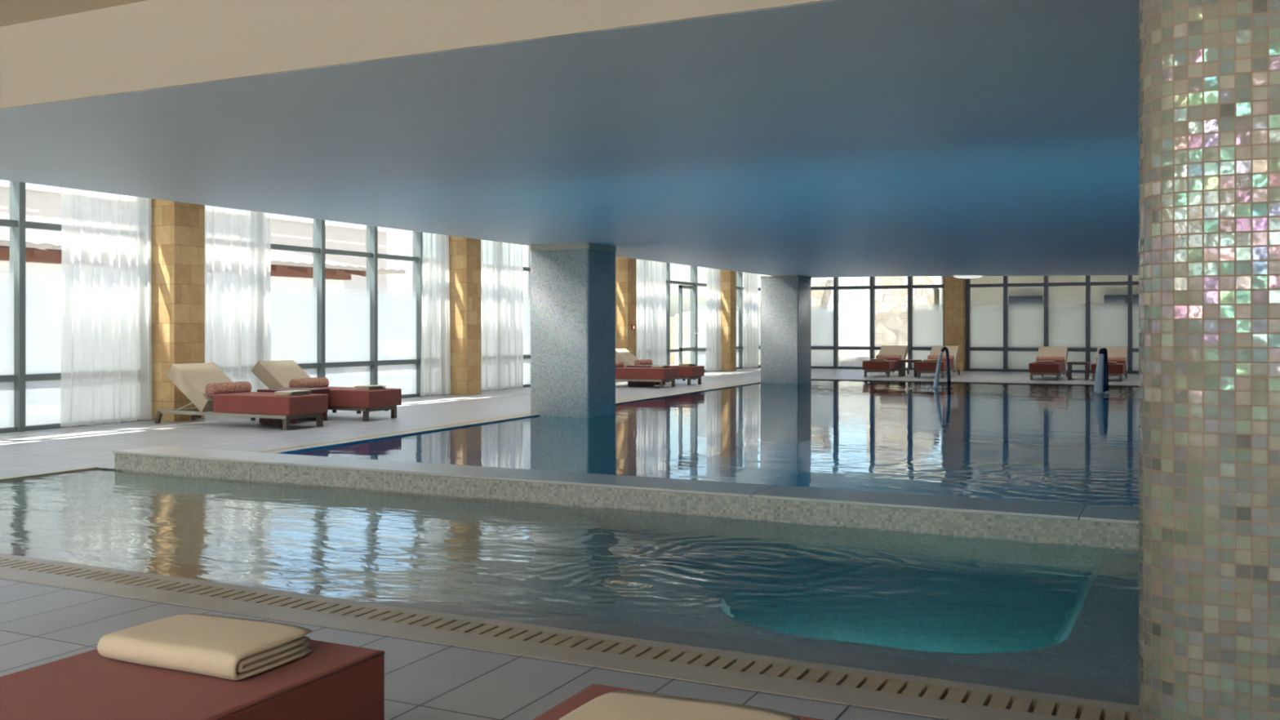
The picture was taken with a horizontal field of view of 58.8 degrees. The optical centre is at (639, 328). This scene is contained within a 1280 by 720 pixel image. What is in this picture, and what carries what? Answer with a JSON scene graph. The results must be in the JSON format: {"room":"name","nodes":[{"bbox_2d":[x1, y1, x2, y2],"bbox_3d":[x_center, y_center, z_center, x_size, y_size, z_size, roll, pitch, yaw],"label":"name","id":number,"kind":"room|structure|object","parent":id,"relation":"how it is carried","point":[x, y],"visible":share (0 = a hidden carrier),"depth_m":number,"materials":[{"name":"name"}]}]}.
{"room":"indoor swimming pool","nodes":[
{"label":"indoor swimming pool","id":0,"kind":"room"},
{"bbox_2d":[0,0,147,26],"bbox_3d":[-3.748,-1.778,-0.049,19.188,0.194,11.612,0,0,26],"label":"ceiling","id":1,"kind":"structure","parent":0,"point":[11,11],"depth_m":5.95,"materials":[{"name":"beige paint"}]},
{"bbox_2d":[0,0,1138,277],"bbox_3d":[6.518,-1.519,16.224,15.075,0.588,26.625,0,0,26],"label":"ceiling","id":2,"kind":"structure","parent":0,"point":[834,138],"depth_m":7.34,"materials":[{"name":"blue paint"}]},
{"bbox_2d":[952,274,983,278],"bbox_3d":[7.465,-1.184,25.853,0.688,0.081,0.688,0,0,26],"label":"ceiling lamp","id":3,"kind":"object","parent":2,"relation":"attached to","point":[957,276],"visible":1,"depth_m":25.61,"materials":[{"name":"white glass"}]},
{"bbox_2d":[0,367,1138,719],"bbox_3d":[2.967,1.250,13.650,19.188,0.001,42.125,0,0,26],"label":"floor","id":4,"kind":"structure","parent":0,"point":[40,624],"depth_m":4.93,"materials":[{"name":"grey tile"}]},
{"bbox_2d":[0,181,151,433],"bbox_3d":[-8.115,-0.309,12.768,0.188,3.131,6.162,0,0,26],"label":"window","id":5,"kind":"structure","parent":4,"relation":"on","point":[30,306],"depth_m":13.85,"materials":[{"name":"glass"}]},
{"bbox_2d":[151,198,204,421],"bbox_3d":[-6.469,-0.312,15.700,0.688,3.125,0.525,0,0,26],"label":"pier","id":6,"kind":"object","parent":4,"relation":"on","point":[178,228],"visible":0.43,"depth_m":15.45,"materials":[{"name":"stone"}]},
{"bbox_2d":[0,639,385,719],"bbox_3d":[-1.494,0.856,2.065,0.700,0.789,2.356,0,0,26],"label":"sun lounger","id":7,"kind":"object","parent":4,"relation":"on","point":[332,681],"visible":0.71,"depth_m":2.68,"materials":[{"name":"red fabric"}]},
{"bbox_2d":[97,613,311,680],"bbox_3d":[-1.103,0.800,2.894,0.478,0.069,0.305,0,0,26],"label":"towel","id":8,"kind":"object","parent":7,"relation":"on","point":[227,647],"visible":1,"depth_m":2.81,"materials":[{"name":"beige fabric"}]},
{"bbox_2d":[155,362,328,430],"bbox_3d":[-5.207,0.856,14.775,2.356,0.789,0.700,0,0,26],"label":"sun lounger","id":9,"kind":"object","parent":4,"relation":"on","point":[192,380],"visible":0.98,"depth_m":14.47,"materials":[{"name":"red fabric"}]},
{"bbox_2d":[204,381,251,396],"bbox_3d":[-5.378,0.785,14.858,0.173,0.173,0.670,0,0,26],"label":"bolster","id":10,"kind":"object","parent":9,"relation":"on","point":[212,388],"visible":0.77,"depth_m":14.75,"materials":[{"name":"fabric"}]},
{"bbox_2d":[213,391,328,415],"bbox_3d":[-4.727,0.953,14.539,1.288,0.230,0.700,0,0,26],"label":"seat cushion","id":11,"kind":"object","parent":9,"relation":"on","point":[247,403],"depth_m":14.26,"materials":[{"name":"red fabric"}]},
{"bbox_2d":[274,390,311,395],"bbox_3d":[-4.377,0.809,14.370,0.299,0.053,0.410,0,0,28],"label":"towel","id":12,"kind":"object","parent":9,"relation":"on","point":[290,393],"visible":1,"depth_m":14.23,"materials":[{"name":"beige fabric"}]},
{"bbox_2d":[251,360,401,421],"bbox_3d":[-4.547,0.856,16.122,2.356,0.789,0.700,0,0,26],"label":"sun lounger","id":13,"kind":"object","parent":4,"relation":"on","point":[273,374],"visible":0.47,"depth_m":15.69,"materials":[{"name":"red fabric"}]},
{"bbox_2d":[288,377,328,387],"bbox_3d":[-4.718,0.785,16.205,0.173,0.173,0.670,0,0,26],"label":"bolster","id":14,"kind":"object","parent":13,"relation":"on","point":[317,382],"visible":0.77,"depth_m":16.11,"materials":[{"name":"fabric"}]},
{"bbox_2d":[317,386,401,408],"bbox_3d":[-4.067,0.953,15.886,1.288,0.230,0.700,0,0,26],"label":"seat cushion","id":15,"kind":"object","parent":13,"relation":"on","point":[338,397],"depth_m":15.51,"materials":[{"name":"red fabric"}]},
{"bbox_2d":[354,385,386,390],"bbox_3d":[-3.717,0.809,15.717,0.299,0.053,0.410,0,0,29],"label":"towel","id":16,"kind":"object","parent":13,"relation":"on","point":[359,387],"visible":1,"depth_m":15.59,"materials":[{"name":"beige fabric"}]},
{"bbox_2d":[270,218,444,398],"bbox_3d":[-5.141,-0.309,18.835,0.188,3.131,6.250,0,0,26],"label":"window","id":17,"kind":"structure","parent":4,"relation":"on","point":[348,338],"depth_m":19.33,"materials":[{"name":"glass"}]},
{"bbox_2d":[448,235,480,395],"bbox_3d":[-3.474,-0.312,21.811,0.688,3.125,0.488,0,0,26],"label":"pier","id":18,"kind":"object","parent":4,"relation":"on","point":[464,253],"visible":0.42,"depth_m":21.56,"materials":[{"name":"stone"}]},
{"bbox_2d":[487,245,530,391],"bbox_3d":[-2.151,-0.309,24.936,0.188,3.131,6.238,0,0,26],"label":"window","id":19,"kind":"structure","parent":4,"relation":"on","point":[526,301],"depth_m":24.39,"materials":[{"name":"glass"}]},
{"bbox_2d":[615,256,636,357],"bbox_3d":[-0.500,-0.312,27.878,0.688,3.125,0.475,0,0,26],"label":"pier","id":20,"kind":"object","parent":4,"relation":"on","point":[625,268],"visible":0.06,"depth_m":27.61,"materials":[{"name":"stone"}]},
{"bbox_2d":[626,364,666,386],"bbox_3d":[0.147,1.031,25.152,0.675,0.438,0.656,0,0,26],"label":"side table","id":21,"kind":"object","parent":4,"relation":"on","point":[629,383],"visible":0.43,"depth_m":24.90,"materials":[{"name":"red paint"}]},
{"bbox_2d":[615,366,678,388],"bbox_3d":[-0.382,0.856,24.618,2.356,0.789,0.700,0,0,26],"label":"sun lounger","id":22,"kind":"object","parent":4,"relation":"on","point":[661,375],"visible":0.59,"depth_m":24.06,"materials":[{"name":"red fabric"}]},
{"bbox_2d":[615,360,624,367],"bbox_3d":[-0.553,0.785,24.702,0.173,0.173,0.670,0,0,26],"label":"bolster","id":23,"kind":"object","parent":22,"relation":"on","point":[618,363],"visible":0.38,"depth_m":24.77,"materials":[{"name":"fabric"}]},
{"bbox_2d":[615,366,678,379],"bbox_3d":[0.098,0.953,24.383,1.288,0.230,0.700,0,0,26],"label":"seat cushion","id":24,"kind":"object","parent":22,"relation":"on","point":[621,373],"depth_m":24.06,"materials":[{"name":"red fabric"}]},
{"bbox_2d":[651,365,669,368],"bbox_3d":[0.447,0.809,24.214,0.299,0.053,0.410,0,0,25],"label":"towel","id":25,"kind":"object","parent":22,"relation":"on","point":[652,366],"visible":1,"depth_m":24.06,"materials":[{"name":"beige fabric"}]},
{"bbox_2d":[615,348,704,385],"bbox_3d":[0.250,0.856,25.909,2.356,0.789,0.700,0,0,26],"label":"sun lounger","id":26,"kind":"object","parent":4,"relation":"on","point":[692,372],"visible":0.38,"depth_m":25.55,"materials":[{"name":"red fabric"}]},
{"bbox_2d":[634,359,652,364],"bbox_3d":[0.079,0.785,25.993,0.173,0.173,0.670,0,0,26],"label":"bolster","id":27,"kind":"object","parent":26,"relation":"on","point":[642,362],"visible":0.66,"depth_m":25.85,"materials":[{"name":"fabric"}]},
{"bbox_2d":[666,364,704,377],"bbox_3d":[0.730,0.953,25.674,1.288,0.230,0.700,0,0,26],"label":"seat cushion","id":28,"kind":"object","parent":26,"relation":"on","point":[692,371],"depth_m":25.20,"materials":[{"name":"red fabric"}]},
{"bbox_2d":[678,363,696,366],"bbox_3d":[1.080,0.809,25.505,0.299,0.053,0.410,0,0,30],"label":"towel","id":29,"kind":"object","parent":26,"relation":"on","point":[685,364],"visible":1,"depth_m":25.36,"materials":[{"name":"beige fabric"}]},
{"bbox_2d":[532,684,823,719],"bbox_3d":[-0.315,0.856,1.487,0.700,0.789,2.356,0,0,26],"label":"sun lounger","id":30,"kind":"object","parent":4,"relation":"on","point":[594,691],"visible":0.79,"depth_m":2.55,"materials":[{"name":"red fabric"}]},
{"bbox_2d":[558,690,799,719],"bbox_3d":[0.050,0.802,2.209,0.462,0.066,0.391,0,0,26],"label":"towel","id":31,"kind":"object","parent":30,"relation":"on","point":[615,704],"visible":1,"depth_m":2.30,"materials":[{"name":"beige fabric"}]},
{"bbox_2d":[666,262,706,371],"bbox_3d":[0.817,-0.309,30.991,0.188,3.131,6.250,0,0,26],"label":"window","id":32,"kind":"structure","parent":4,"relation":"on","point":[700,310],"depth_m":32.43,"materials":[{"name":"grey metal"}]},
{"bbox_2d":[678,284,697,365],"bbox_3d":[1.375,0.006,31.928,0.165,2.438,1.050,0,0,26],"label":"door","id":33,"kind":"structure","parent":32,"relation":"attached to","point":[693,348],"depth_m":31.59,"materials":[{"name":"grey metal"}]},
{"bbox_2d":[278,379,1138,508],"bbox_3d":[6.280,1.938,16.202,15.483,1.375,19.625,0,0,26],"label":"swimming pool","id":34,"kind":"object","parent":4,"relation":"in","point":[913,479],"depth_m":19.99,"materials":[{"name":"blue liquid"}]},
{"bbox_2d":[529,242,616,475],"bbox_3d":[-0.983,0.700,16.769,0.985,3.850,0.884,0,0,26],"label":"pillar","id":35,"kind":"structure","parent":34,"relation":"on","point":[573,285],"depth_m":16.39,"materials":[{"name":"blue tile"}]},
{"bbox_2d":[112,445,1138,550],"bbox_3d":[2.107,1.890,7.097,14.962,1.595,0.500,0,0,26],"label":"divider","id":36,"kind":"object","parent":34,"relation":"attached to","point":[1107,526],"visible":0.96,"depth_m":7.77,"materials":[{"name":"grey stone"}]},
{"bbox_3d":[1.285,2.344,5.704,15.212,0.062,2.725,0,0,26],"label":"pool base","id":37,"kind":"object","parent":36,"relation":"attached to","visible":0},
{"bbox_3d":[1.330,1.794,5.724,15.150,0.975,2.700,0,0,26],"label":"shell","id":38,"kind":"object","parent":37,"relation":"on","visible":0},
{"bbox_2d":[0,466,1138,719],"bbox_3d":[1.120,1.436,5.437,15.275,0.378,3.350,0,0,26],"label":"pool edge","id":39,"kind":"structure","parent":38,"relation":"attached to","point":[815,691],"depth_m":4.41,"materials":[{"name":"beige stone"}]},
{"bbox_2d":[0,557,83,574],"bbox_3d":[-3.293,1.272,6.020,0.784,0.044,0.172,0,0,26],"label":"drain cover","id":40,"kind":"object","parent":39,"relation":"in","point":[6,562],"visible":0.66,"depth_m":5.96,"materials":[{"name":"beige plastic"}]},
{"bbox_2d":[57,568,191,590],"bbox_3d":[-2.586,1.272,5.674,0.784,0.044,0.172,0,0,26],"label":"drain cover","id":41,"kind":"object","parent":39,"relation":"in","point":[94,575],"visible":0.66,"depth_m":5.67,"materials":[{"name":"beige plastic"}]},
{"bbox_2d":[167,583,316,608],"bbox_3d":[-1.879,1.272,5.327,0.784,0.044,0.172,0,0,26],"label":"drain cover","id":42,"kind":"object","parent":39,"relation":"in","point":[193,588],"visible":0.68,"depth_m":5.33,"materials":[{"name":"beige plastic"}]},
{"bbox_2d":[293,600,457,628],"bbox_3d":[-1.172,1.272,4.980,0.784,0.044,0.172,0,0,26],"label":"drain cover","id":43,"kind":"object","parent":39,"relation":"in","point":[370,613],"visible":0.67,"depth_m":4.97,"materials":[{"name":"beige plastic"}]},
{"bbox_2d":[437,619,621,652],"bbox_3d":[-0.465,1.272,4.634,0.784,0.044,0.172,0,0,26],"label":"drain cover","id":44,"kind":"object","parent":39,"relation":"in","point":[575,642],"visible":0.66,"depth_m":4.63,"materials":[{"name":"beige stone"}]},
{"bbox_2d":[604,641,811,679],"bbox_3d":[0.242,1.272,4.287,0.784,0.044,0.172,0,0,26],"label":"drain cover","id":45,"kind":"object","parent":39,"relation":"in","point":[664,654],"visible":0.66,"depth_m":4.29,"materials":[{"name":"beige stone"}]},
{"bbox_2d":[798,667,1035,712],"bbox_3d":[0.949,1.272,3.941,0.784,0.044,0.172,0,0,26],"label":"drain cover","id":46,"kind":"object","parent":39,"relation":"in","point":[934,691],"visible":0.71,"depth_m":3.94,"materials":[{"name":"beige plastic"}]},
{"bbox_2d":[1030,697,1138,719],"bbox_3d":[1.657,1.272,3.594,0.784,0.044,0.172,0,0,26],"label":"drain cover","id":47,"kind":"object","parent":39,"relation":"in","point":[1043,707],"visible":0.87,"depth_m":3.72,"materials":[{"name":"beige plastic"}]},
{"bbox_2d":[0,467,1138,705],"bbox_3d":[1.254,1.880,5.625,15.150,1.240,2.994,0,0,26],"label":"pool water","id":48,"kind":"object","parent":38,"relation":"in","point":[1050,618],"visible":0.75,"depth_m":6.03,"materials":[{"name":"teal liquid"}]},
{"bbox_2d":[262,378,1119,452],"bbox_3d":[6.182,1.374,16.250,15.703,0.252,20.125,0,0,26],"label":"trim","id":49,"kind":"structure","parent":34,"relation":"attached to","point":[830,379],"depth_m":14.50,"materials":[{"name":"beige stone"}]},
{"bbox_2d":[248,377,1138,461],"bbox_3d":[6.143,1.404,16.373,15.880,0.318,20.312,0,0,26],"label":"trim","id":50,"kind":"structure","parent":34,"relation":"attached to","point":[759,380],"depth_m":15.10,"materials":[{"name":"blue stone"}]},
{"bbox_2d":[284,379,1138,497],"bbox_3d":[6.275,1.262,16.219,15.508,0.001,19.650,0,0,26],"label":"pool water","id":51,"kind":"object","parent":34,"relation":"in","point":[877,418],"visible":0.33,"depth_m":14.31,"materials":[{"name":"blue liquid"}]},
{"bbox_2d":[925,385,945,388],"bbox_3d":[6.333,1.243,24.373,0.429,0.045,0.360,0,0,26],"label":"foam","id":52,"kind":"object","parent":51,"relation":"on","point":[926,386],"visible":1,"depth_m":24.32,"materials":[{"name":"white liquid"}]},
{"bbox_2d":[933,351,942,386],"bbox_3d":[6.395,0.878,24.365,0.214,0.783,0.194,0,0,15],"label":"water stream","id":53,"kind":"object","parent":51,"relation":"on","point":[939,362],"visible":1,"depth_m":24.30,"materials":[{"name":"white"}]},
{"bbox_2d":[941,346,952,391],"bbox_3d":[6.565,0.886,24.321,0.244,1.027,0.150,0,0,15],"label":"spout","id":54,"kind":"object","parent":51,"relation":"in","point":[948,379],"visible":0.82,"depth_m":24.26,"materials":[{"name":"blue metal"}]},
{"bbox_2d":[1093,353,1104,393],"bbox_3d":[9.037,0.878,22.336,0.214,0.783,0.194,0,0,-40],"label":"water stream","id":55,"kind":"object","parent":51,"relation":"on","point":[1099,377],"visible":0.99,"depth_m":22.30,"materials":[{"name":"white"}]},
{"bbox_2d":[1089,391,1109,393],"bbox_3d":[9.023,1.243,22.295,0.351,0.044,0.464,0,0,26],"label":"foam","id":56,"kind":"object","parent":51,"relation":"on","point":[1091,392],"visible":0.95,"depth_m":22.19,"materials":[{"name":"white liquid"}]},
{"bbox_2d":[1098,347,1108,391],"bbox_3d":[9.172,0.886,22.449,0.244,1.027,0.150,0,0,-40],"label":"spout","id":57,"kind":"object","parent":51,"relation":"in","point":[1103,350],"visible":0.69,"depth_m":22.43,"materials":[{"name":"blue metal"}]},
{"bbox_2d":[760,275,811,383],"bbox_3d":[3.433,0.700,26.715,0.934,3.850,1.010,0,0,26],"label":"pillar","id":58,"kind":"structure","parent":34,"relation":"on","point":[785,300],"depth_m":26.29,"materials":[{"name":"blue tile"}]},
{"bbox_2d":[720,269,736,371],"bbox_3d":[2.470,-0.312,33.939,0.688,3.125,0.475,0,0,26],"label":"pier","id":59,"kind":"object","parent":4,"relation":"on","point":[728,278],"visible":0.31,"depth_m":33.67,"materials":[{"name":"stone"}]},
{"bbox_2d":[736,271,751,368],"bbox_3d":[3.031,-0.309,35.509,0.188,3.131,2.812,0,0,26],"label":"window","id":60,"kind":"structure","parent":4,"relation":"on","point":[740,309],"depth_m":35.66,"materials":[{"name":"glass"}]},
{"bbox_2d":[758,275,944,369],"bbox_3d":[6.406,-0.312,35.379,6.238,3.125,0.200,0,0,26],"label":"window","id":61,"kind":"structure","parent":4,"relation":"on","point":[926,324],"depth_m":34.92,"materials":[{"name":"blue metal"}]},
{"bbox_2d":[862,345,909,377],"bbox_3d":[6.604,0.856,30.372,0.700,0.789,2.356,0,0,26],"label":"sun lounger","id":62,"kind":"object","parent":4,"relation":"on","point":[886,366],"visible":0.84,"depth_m":29.56,"materials":[{"name":"beige fabric"}]},
{"bbox_2d":[870,359,887,360],"bbox_3d":[6.199,0.809,29.542,0.410,0.053,0.299,0,0,26],"label":"towel","id":63,"kind":"object","parent":62,"relation":"on","point":[870,359],"visible":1,"depth_m":29.46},
{"bbox_2d":[862,360,898,370],"bbox_3d":[6.368,0.953,29.892,0.700,0.230,1.288,0,0,26],"label":"seat cushion","id":64,"kind":"object","parent":62,"relation":"on","point":[889,365],"depth_m":29.35,"materials":[{"name":"red fabric"}]},
{"bbox_2d":[875,355,902,359],"bbox_3d":[6.687,0.785,30.543,0.670,0.173,0.173,0,0,26],"label":"bolster","id":65,"kind":"object","parent":62,"relation":"on","point":[877,357],"visible":0.74,"depth_m":30.46,"materials":[{"name":"fabric"}]},
{"bbox_2d":[897,359,921,377],"bbox_3d":[7.060,1.031,29.741,0.466,0.438,0.675,0,0,26],"label":"side table","id":66,"kind":"object","parent":4,"relation":"on","point":[901,362],"visible":0.83,"depth_m":29.54,"materials":[{"name":"red paint"}]},
{"bbox_2d":[915,346,959,378],"bbox_3d":[7.838,0.856,29.766,0.700,0.789,2.356,0,0,26],"label":"sun lounger","id":67,"kind":"object","parent":4,"relation":"on","point":[922,366],"visible":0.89,"depth_m":28.90,"materials":[{"name":"beige fabric"}]},
{"bbox_2d":[923,359,937,361],"bbox_3d":[7.434,0.809,28.937,0.410,0.053,0.299,0,0,27],"label":"towel","id":68,"kind":"object","parent":67,"relation":"on","point":[924,360],"visible":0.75,"depth_m":28.88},
{"bbox_2d":[915,360,953,371],"bbox_3d":[7.603,0.953,29.287,0.700,0.230,1.288,0,0,26],"label":"seat cushion","id":69,"kind":"object","parent":67,"relation":"on","point":[922,366],"depth_m":28.76,"materials":[{"name":"red fabric"}]},
{"bbox_2d":[927,355,954,360],"bbox_3d":[7.922,0.785,29.938,0.670,0.173,0.173,0,0,26],"label":"bolster","id":70,"kind":"object","parent":67,"relation":"on","point":[929,357],"visible":0.61,"depth_m":29.89,"materials":[{"name":"fabric"}]},
{"bbox_2d":[944,275,965,371],"bbox_3d":[9.382,-0.312,33.739,0.550,3.125,0.650,0,0,26],"label":"pier","id":71,"kind":"object","parent":4,"relation":"on","point":[954,287],"visible":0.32,"depth_m":33.45,"materials":[{"name":"stone"}]},
{"bbox_2d":[1028,346,1067,380],"bbox_3d":[10.296,0.856,28.561,0.700,0.789,2.356,0,0,26],"label":"sun lounger","id":72,"kind":"object","parent":4,"relation":"on","point":[1056,369],"visible":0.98,"depth_m":27.70,"materials":[{"name":"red fabric"}]},
{"bbox_2d":[1035,360,1054,363],"bbox_3d":[9.892,0.809,27.732,0.410,0.053,0.299,0,0,30],"label":"towel","id":73,"kind":"object","parent":72,"relation":"on","point":[1037,362],"visible":1,"depth_m":27.64,"materials":[{"name":"beige fabric"}]},
{"bbox_2d":[1028,361,1064,373],"bbox_3d":[10.061,0.953,28.082,0.700,0.230,1.288,0,0,26],"label":"seat cushion","id":74,"kind":"object","parent":72,"relation":"on","point":[1033,367],"depth_m":27.52,"materials":[{"name":"red fabric"}]},
{"bbox_2d":[1035,355,1064,362],"bbox_3d":[10.380,0.785,28.733,0.670,0.173,0.173,0,0,26],"label":"bolster","id":75,"kind":"object","parent":72,"relation":"on","point":[1057,359],"visible":0.72,"depth_m":28.64,"materials":[{"name":"fabric"}]},
{"bbox_2d":[965,275,1138,373],"bbox_3d":[15.262,-0.312,31.038,12.412,3.125,0.200,0,0,26],"label":"window","id":76,"kind":"structure","parent":4,"relation":"on","point":[1005,337],"depth_m":32.70,"materials":[{"name":"white glass"}]},
{"bbox_2d":[1066,361,1089,380],"bbox_3d":[10.775,1.031,27.920,0.466,0.438,0.675,0,0,26],"label":"side table","id":77,"kind":"object","parent":4,"relation":"on","point":[1069,364],"visible":1,"depth_m":27.72,"materials":[{"name":"red paint"}]},
{"bbox_2d":[1090,346,1127,382],"bbox_3d":[11.565,0.856,27.940,0.700,0.789,2.356,0,0,26],"label":"sun lounger","id":78,"kind":"object","parent":4,"relation":"on","point":[1119,370],"visible":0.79,"depth_m":27.33,"materials":[{"name":"beige fabric"}]},
{"bbox_2d":[1090,362,1125,373],"bbox_3d":[11.329,0.953,27.460,0.700,0.230,1.288,0,0,26],"label":"seat cushion","id":79,"kind":"object","parent":78,"relation":"on","point":[1118,368],"depth_m":26.84,"materials":[{"name":"red fabric"}]},
{"bbox_2d":[1096,356,1125,363],"bbox_3d":[11.649,0.785,28.111,0.670,0.173,0.173,0,0,26],"label":"bolster","id":80,"kind":"object","parent":78,"relation":"on","point":[1121,360],"visible":0.52,"depth_m":27.98,"materials":[{"name":"fabric"}]},
{"bbox_2d":[1107,361,1116,364],"bbox_3d":[11.160,0.809,27.110,0.410,0.053,0.299,0,0,26],"label":"towel","id":81,"kind":"object","parent":78,"relation":"on","point":[1108,362],"visible":0.59,"depth_m":26.97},
{"bbox_2d":[1138,0,1279,719],"bbox_3d":[1.460,-0.216,2.041,1.000,2.931,1.000,0,0,26],"label":"pillar","id":82,"kind":"structure","parent":4,"relation":"on","point":[1209,70],"depth_m":1.77,"materials":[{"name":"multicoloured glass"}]},
{"bbox_3d":[3.023,-1.969,13.553,19.500,0.188,42.500,0,0,26],"label":"ceiling","id":83,"kind":"structure","parent":0,"visible":0},
{"bbox_2d":[60,186,152,426],"bbox_3d":[-6.886,-0.325,14.734,0.191,3.100,1.350,0,0,26],"label":"curtain","id":84,"kind":"object","parent":83,"relation":"hanging from","point":[106,238],"visible":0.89,"depth_m":14.69,"materials":[{"name":"white fabric"}]},
{"bbox_2d":[204,204,271,412],"bbox_3d":[-5.940,-0.325,16.655,0.191,3.100,1.493,0,0,26],"label":"curtain","id":85,"kind":"object","parent":83,"relation":"hanging from","point":[237,270],"visible":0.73,"depth_m":16.67,"materials":[{"name":"white fabric"}]},
{"bbox_2d":[0,0,832,109],"bbox_3d":[0.684,-1.551,4.321,15.075,0.649,0.138,0,0,26],"label":"beam","id":86,"kind":"structure","parent":83,"relation":"attached to","point":[149,44],"depth_m":5.47,"materials":[{"name":"beige paint"}]},
{"bbox_2d":[420,232,450,396],"bbox_3d":[-3.788,-0.325,21.039,0.198,3.100,0.925,0,0,26],"label":"curtain","id":87,"kind":"object","parent":83,"relation":"hanging from","point":[435,376],"visible":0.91,"depth_m":21.02,"materials":[{"name":"white fabric"}]},
{"bbox_2d":[480,240,523,391],"bbox_3d":[-2.850,-0.325,22.952,0.189,3.100,1.861,0,0,26],"label":"curtain","id":88,"kind":"object","parent":83,"relation":"hanging from","point":[501,263],"visible":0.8,"depth_m":22.95,"materials":[{"name":"white fabric"}]},
{"bbox_2d":[636,258,666,364],"bbox_3d":[0.208,-0.325,29.199,0.202,3.100,2.187,0,0,26],"label":"curtain","id":89,"kind":"object","parent":83,"relation":"hanging from","point":[651,275],"visible":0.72,"depth_m":29.28,"materials":[{"name":"white fabric"}]},
{"bbox_2d":[706,267,721,371],"bbox_3d":[2.153,-0.325,33.155,0.166,3.100,0.990,0,0,23],"label":"curtain","id":90,"kind":"object","parent":83,"relation":"hanging from","point":[713,353],"visible":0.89,"depth_m":33.11,"materials":[{"name":"white fabric"}]},
{"bbox_2d":[743,272,759,368],"bbox_3d":[3.514,-0.325,35.933,0.180,3.100,1.175,0,0,26],"label":"curtain","id":91,"kind":"object","parent":83,"relation":"hanging from","point":[751,347],"visible":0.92,"depth_m":35.79,"materials":[{"name":"white fabric"}]},
{"label":"outside","id":92,"kind":"structure","parent":0,"visible":0},
{"bbox_3d":[-42.710,1.381,55.736,99.238,0.112,162.500,0,0,26],"label":"ground","id":93,"kind":"structure","parent":92,"visible":0},
{"bbox_2d":[0,180,391,291],"bbox_3d":[-34.036,-1.719,27.123,15.250,6.188,69.000,0,0,26],"label":"building","id":94,"kind":"structure","parent":93,"relation":"on","point":[42,201],"depth_m":49.60,"materials":[{"name":"white"}]},
{"bbox_2d":[0,212,405,289],"bbox_3d":[-17.464,-0.536,16.912,7.500,3.822,35.000,0,0,26],"label":"building","id":95,"kind":"structure","parent":93,"relation":"on","point":[288,268],"depth_m":26.54,"materials":[{"name":"white"}]},
{"bbox_2d":[670,317,675,364],"bbox_3d":[2.408,0.469,45.579,1.987,1.812,16.182,0,0,34],"label":"wall","id":96,"kind":"structure","parent":93,"relation":"on","point":[672,319],"depth_m":42.78,"materials":[{"name":"beige stone"}]},
{"bbox_2d":[675,279,833,365],"bbox_3d":[3.817,-0.119,38.499,5.466,2.988,0.750,0,0,26],"label":"wall","id":97,"kind":"structure","parent":93,"relation":"on","point":[820,298],"depth_m":39.12,"materials":[{"name":"stone"}]},
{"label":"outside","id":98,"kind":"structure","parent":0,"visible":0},
{"bbox_3d":[43.288,1.356,60.783,50.762,0.162,77.738,0,0,26],"label":"ground","id":99,"kind":"structure","parent":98,"visible":0},
{"bbox_2d":[827,302,870,366],"bbox_3d":[7.081,0.154,40.519,3.300,2.242,5.000,0,0,26],"label":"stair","id":100,"kind":"structure","parent":99,"relation":"on","point":[854,318],"depth_m":39.88,"materials":[{"name":"white concrete"}]},
{"bbox_2d":[866,276,870,302],"bbox_3d":[9.333,-1.688,42.756,1.375,1.625,1.000,0,0,26],"label":"wall","id":101,"kind":"structure","parent":100,"relation":"on","point":[868,278],"depth_m":42.58,"materials":[{"name":"paint"}]},
{"bbox_2d":[875,275,939,367],"bbox_3d":[8.928,-0.500,38.152,2.050,3.750,0.875,0,0,26],"label":"tree","id":102,"kind":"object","parent":99,"relation":"on","point":[891,304],"depth_m":37.87,"materials":[{"name":"stone"}]},
{"bbox_2d":[941,275,1138,306],"bbox_3d":[17.712,-0.500,33.011,19.000,3.750,4.125,0,0,26],"label":"building","id":103,"kind":"structure","parent":99,"relation":"on","point":[1067,295],"depth_m":37.06,"materials":[{"name":"grey"}]},
{"bbox_2d":[1008,295,1043,305],"bbox_3d":[12.674,-0.900,37.317,1.038,0.350,0.328,0,0,26],"label":"wall","id":104,"kind":"structure","parent":103,"relation":"attached to","point":[1031,300],"depth_m":37.17,"materials":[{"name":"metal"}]},
{"bbox_2d":[1010,297,1039,305],"bbox_3d":[12.605,-0.894,37.177,0.934,0.238,0.016,0,0,26],"label":"air vent","id":105,"kind":"object","parent":104,"relation":"in","point":[1014,301],"depth_m":37.18,"materials":[{"name":"metal"}]},
{"bbox_2d":[1103,294,1138,304],"bbox_3d":[15.283,-0.900,36.038,1.025,0.350,0.328,0,0,26],"label":"wall","id":106,"kind":"structure","parent":103,"relation":"attached to","point":[1108,299],"depth_m":35.93,"materials":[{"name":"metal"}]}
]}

